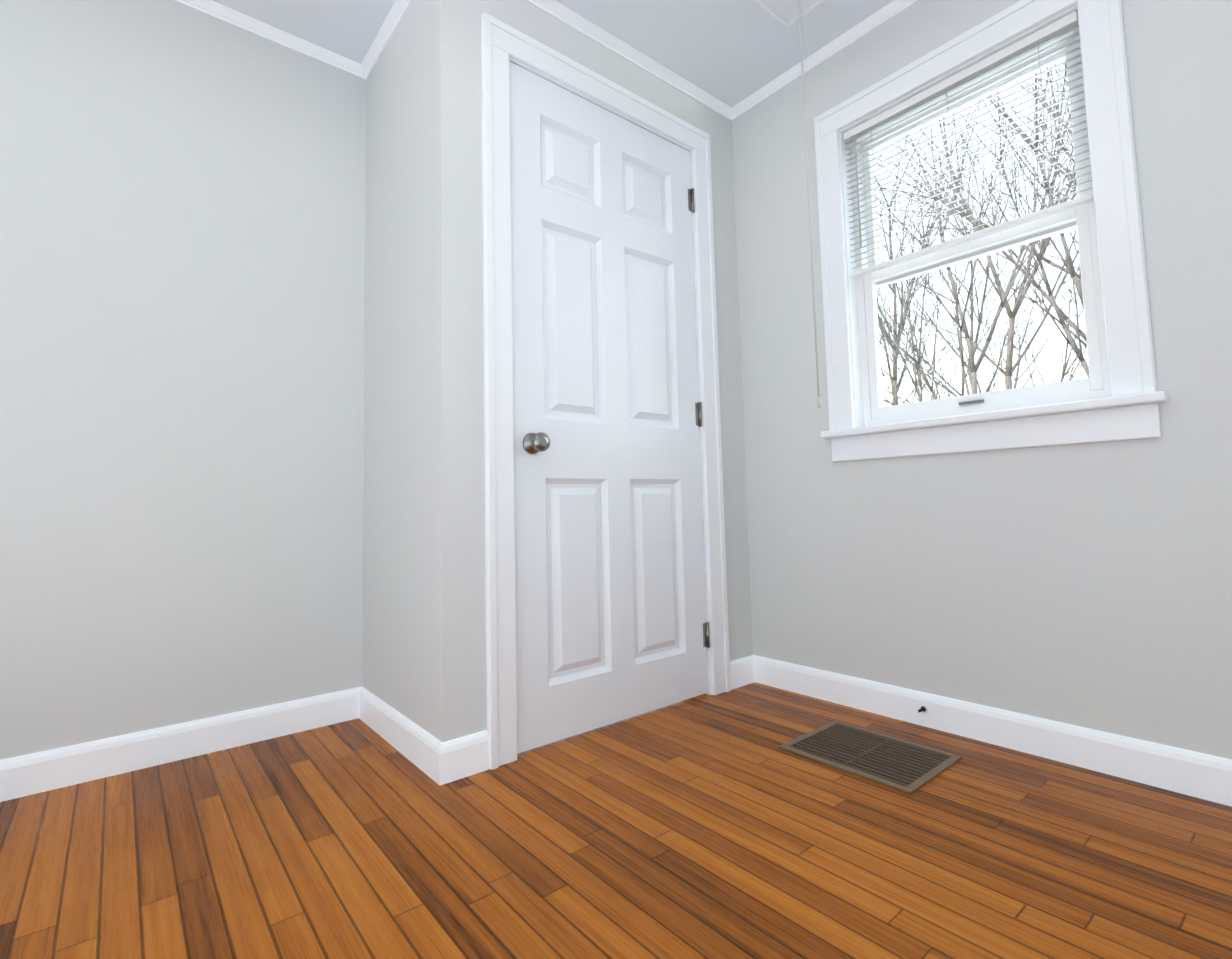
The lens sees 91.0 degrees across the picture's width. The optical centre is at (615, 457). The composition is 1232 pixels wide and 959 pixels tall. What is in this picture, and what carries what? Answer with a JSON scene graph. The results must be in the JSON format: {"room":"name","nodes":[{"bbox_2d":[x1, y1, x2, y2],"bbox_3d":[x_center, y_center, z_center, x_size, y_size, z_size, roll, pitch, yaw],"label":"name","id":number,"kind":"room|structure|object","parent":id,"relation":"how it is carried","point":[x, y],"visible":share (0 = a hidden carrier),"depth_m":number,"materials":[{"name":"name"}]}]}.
{"room":"empty bedroom","nodes":[
{"label":"empty bedroom","id":0,"kind":"room"},
{"bbox_2d":[0,0,365,759],"bbox_3d":[-2.420,-0.331,1.054,4.060,2.370,0.140,2,-6,-39],"label":"wall","id":1,"kind":"structure","parent":0,"point":[182,256],"depth_m":1.84,"materials":[{"name":"grey paint"}]},
{"bbox_2d":[0,688,355,801],"bbox_3d":[-2.343,0.795,0.910,3.780,0.101,0.014,2,-6,-39],"label":"baseboard","id":2,"kind":"structure","parent":1,"relation":"attached to","point":[38,772],"depth_m":1.75,"materials":[{"name":"white paint"}]},
{"bbox_2d":[173,0,356,75],"bbox_3d":[-2.396,-1.500,1.077,3.780,0.035,0.026,2,-6,-39],"label":"crown molding","id":3,"kind":"structure","parent":1,"relation":"attached to","point":[209,7],"depth_m":2.07,"materials":[{"name":"white paint"}]},
{"bbox_2d":[362,0,486,741],"bbox_3d":[-0.645,-0.304,1.981,0.140,2.370,0.680,2,-6,-39],"label":"wall","id":4,"kind":"structure","parent":0,"point":[424,631],"depth_m":1.78,"materials":[{"name":"grey paint"}]},
{"bbox_2d":[357,0,411,79],"bbox_3d":[-0.735,-1.471,2.012,0.026,0.035,0.630,2,-6,-39],"label":"crown molding","id":5,"kind":"structure","parent":4,"relation":"attached to","point":[399,7],"depth_m":2.10,"materials":[{"name":"white paint"}]},
{"bbox_2d":[356,687,455,785],"bbox_3d":[-0.663,0.823,1.831,0.014,0.101,0.664,2,-6,-39],"label":"baseboard","id":6,"kind":"structure","parent":4,"relation":"attached to","point":[436,758],"depth_m":1.74,"materials":[{"name":"white paint"}]},
{"bbox_2d":[212,0,892,106],"bbox_3d":[-0.825,-1.683,0.197,5.680,0.120,4.000,2,-6,-39],"label":"ceiling","id":7,"kind":"structure","parent":0,"point":[731,53],"depth_m":2.11,"materials":[{"name":"paint"}]},
{"bbox_2d":[754,0,824,26],"bbox_3d":[0.773,-1.572,1.276,0.785,0.016,1.510,2,-6,-39],"label":"ceiling hatch","id":8,"kind":"object","parent":7,"relation":"attached to","point":[785,13],"visible":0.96,"depth_m":2.03,"materials":[{"name":"paint"}]},
{"bbox_2d":[798,0,821,407],"bbox_3d":[0.597,-0.834,1.877,0.014,1.370,0.014,2,-6,-39],"label":"cord","id":9,"kind":"object","parent":8,"relation":"hanging from","point":[819,404],"visible":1,"depth_m":1.87,"materials":[{"name":"white fabric"}]},
{"bbox_2d":[0,682,1231,958],"bbox_3d":[-0.764,0.789,0.012,5.680,0.100,4.000,2,-6,-39],"label":"floor","id":10,"kind":"structure","parent":0,"point":[718,826],"depth_m":1.24,"materials":[{"name":"brown wood"}]},
{"bbox_2d":[779,720,962,793],"bbox_3d":[0.709,0.827,1.703,0.305,0.006,0.380,2,-6,-39],"label":"floor vent","id":11,"kind":"object","parent":10,"relation":"in","point":[909,767],"visible":1,"depth_m":1.68,"materials":[{"name":"brown metal"}]},
{"bbox_2d":[484,0,752,660],"bbox_3d":[0.083,-0.304,2.230,1.300,2.370,0.140,2,-6,-39],"label":"wall","id":12,"kind":"structure","parent":0,"point":[540,25],"depth_m":2.42,"materials":[{"name":"grey paint"}]},
{"bbox_2d":[481,13,730,769],"bbox_3d":[-0.032,-0.223,2.113,1.006,2.198,0.165,2,-6,-39],"label":"door frame","id":13,"kind":"structure","parent":12,"relation":"attached to","point":[503,44],"depth_m":1.83,"materials":[{"name":"white paint"}]},
{"bbox_2d":[509,61,709,753],"bbox_3d":[0.018,-0.186,2.058,0.822,2.092,0.102,2,-6,-39],"label":"door","id":14,"kind":"structure","parent":12,"relation":"in","point":[612,625],"depth_m":2.02,"materials":[{"name":"white paint"}]},
{"bbox_2d":[526,0,732,118],"bbox_3d":[-0.027,-1.478,2.144,1.286,0.035,0.026,2,-6,-39],"label":"crown molding","id":15,"kind":"structure","parent":12,"relation":"attached to","point":[606,39],"depth_m":2.21,"materials":[{"name":"white paint"}]},
{"bbox_2d":[731,0,1231,758],"bbox_3d":[1.482,-0.397,1.444,0.140,2.370,2.860,2,-6,-39],"label":"wall","id":16,"kind":"structure","parent":0,"point":[1083,584],"depth_m":1.71,"materials":[{"name":"grey paint"}]},
{"bbox_2d":[729,0,918,120],"bbox_3d":[1.332,-1.556,1.548,0.026,0.035,2.680,2,-6,-39],"label":"crown molding","id":17,"kind":"structure","parent":16,"relation":"attached to","point":[894,7],"depth_m":2.23,"materials":[{"name":"white paint"}]},
{"bbox_2d":[740,655,1231,806],"bbox_3d":[1.383,0.738,1.371,0.040,0.101,2.680,2,-6,-39],"label":"baseboard","id":18,"kind":"structure","parent":16,"relation":"attached to","point":[1208,777],"depth_m":1.69,"materials":[{"name":"white paint"}]},
{"bbox_2d":[918,704,927,712],"bbox_3d":[0.950,0.782,1.880,0.035,0.025,0.026,2,-6,-39],"label":"cable grommet","id":19,"kind":"object","parent":18,"relation":"attached to","point":[923,708],"visible":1,"depth_m":1.88,"materials":[{"name":"black plastic"}]},
{"bbox_2d":[814,0,1169,461],"bbox_3d":[1.079,-0.655,1.903,0.185,1.281,0.924,2,-6,-39],"label":"window","id":20,"kind":"structure","parent":16,"relation":"in","point":[1116,395],"depth_m":1.81,"materials":[{"name":"white paint"}]},
{"label":"outside","id":21,"kind":"structure","parent":0,"visible":0},
{"bbox_3d":[23.858,2.869,19.070,56.380,0.200,55.000,2,-6,-39],"label":"ground","id":22,"kind":"structure","parent":21,"visible":0},
{"bbox_2d":[874,109,1019,405],"bbox_3d":[5.769,-2.757,13.317,7.014,11.149,5.946,2,-6,-39],"label":"tree","id":23,"kind":"object","parent":22,"relation":"on","point":[896,335],"depth_m":12.30,"materials":[{"name":"brown plant"}]},
{"bbox_2d":[876,121,1075,402],"bbox_3d":[8.350,-2.489,14.665,4.515,10.702,5.016,2,-6,-39],"label":"tree","id":24,"kind":"object","parent":22,"relation":"on","point":[976,337],"depth_m":14.56,"materials":[{"name":"brown plant"}]},
{"bbox_2d":[874,64,1087,392],"bbox_3d":[7.509,-2.740,10.857,6.678,10.671,5.717,2,-6,-39],"label":"tree","id":25,"kind":"object","parent":22,"relation":"on","point":[1010,332],"depth_m":10.54,"materials":[{"name":"brown plant"}]},
{"bbox_2d":[874,64,1088,377],"bbox_3d":[5.785,-2.429,7.702,5.225,9.659,6.276,2,-6,-39],"label":"tree","id":26,"kind":"object","parent":22,"relation":"on","point":[1077,285],"depth_m":7.26,"materials":[{"name":"brown plant"}]},
{"bbox_2d":[876,61,1086,404],"bbox_3d":[4.308,-1.276,6.715,4.763,7.282,3.808,2,-6,-39],"label":"tree","id":27,"kind":"object","parent":22,"relation":"on","point":[966,333],"depth_m":6.64,"materials":[{"name":"brown plant"}]},
{"bbox_2d":[995,59,1082,307],"bbox_3d":[9.791,-3.304,9.926,6.702,11.535,5.528,2,-6,-39],"label":"tree","id":28,"kind":"object","parent":22,"relation":"on","point":[1065,149],"depth_m":10.58,"materials":[{"name":"brown plant"}]},
{"bbox_2d":[1039,79,1079,267],"bbox_3d":[6.347,-2.250,5.003,4.398,8.874,5.233,2,-6,-39],"label":"tree","id":29,"kind":"object","parent":22,"relation":"on","point":[1051,188],"depth_m":5.87,"materials":[{"name":"brown plant"}]}
]}

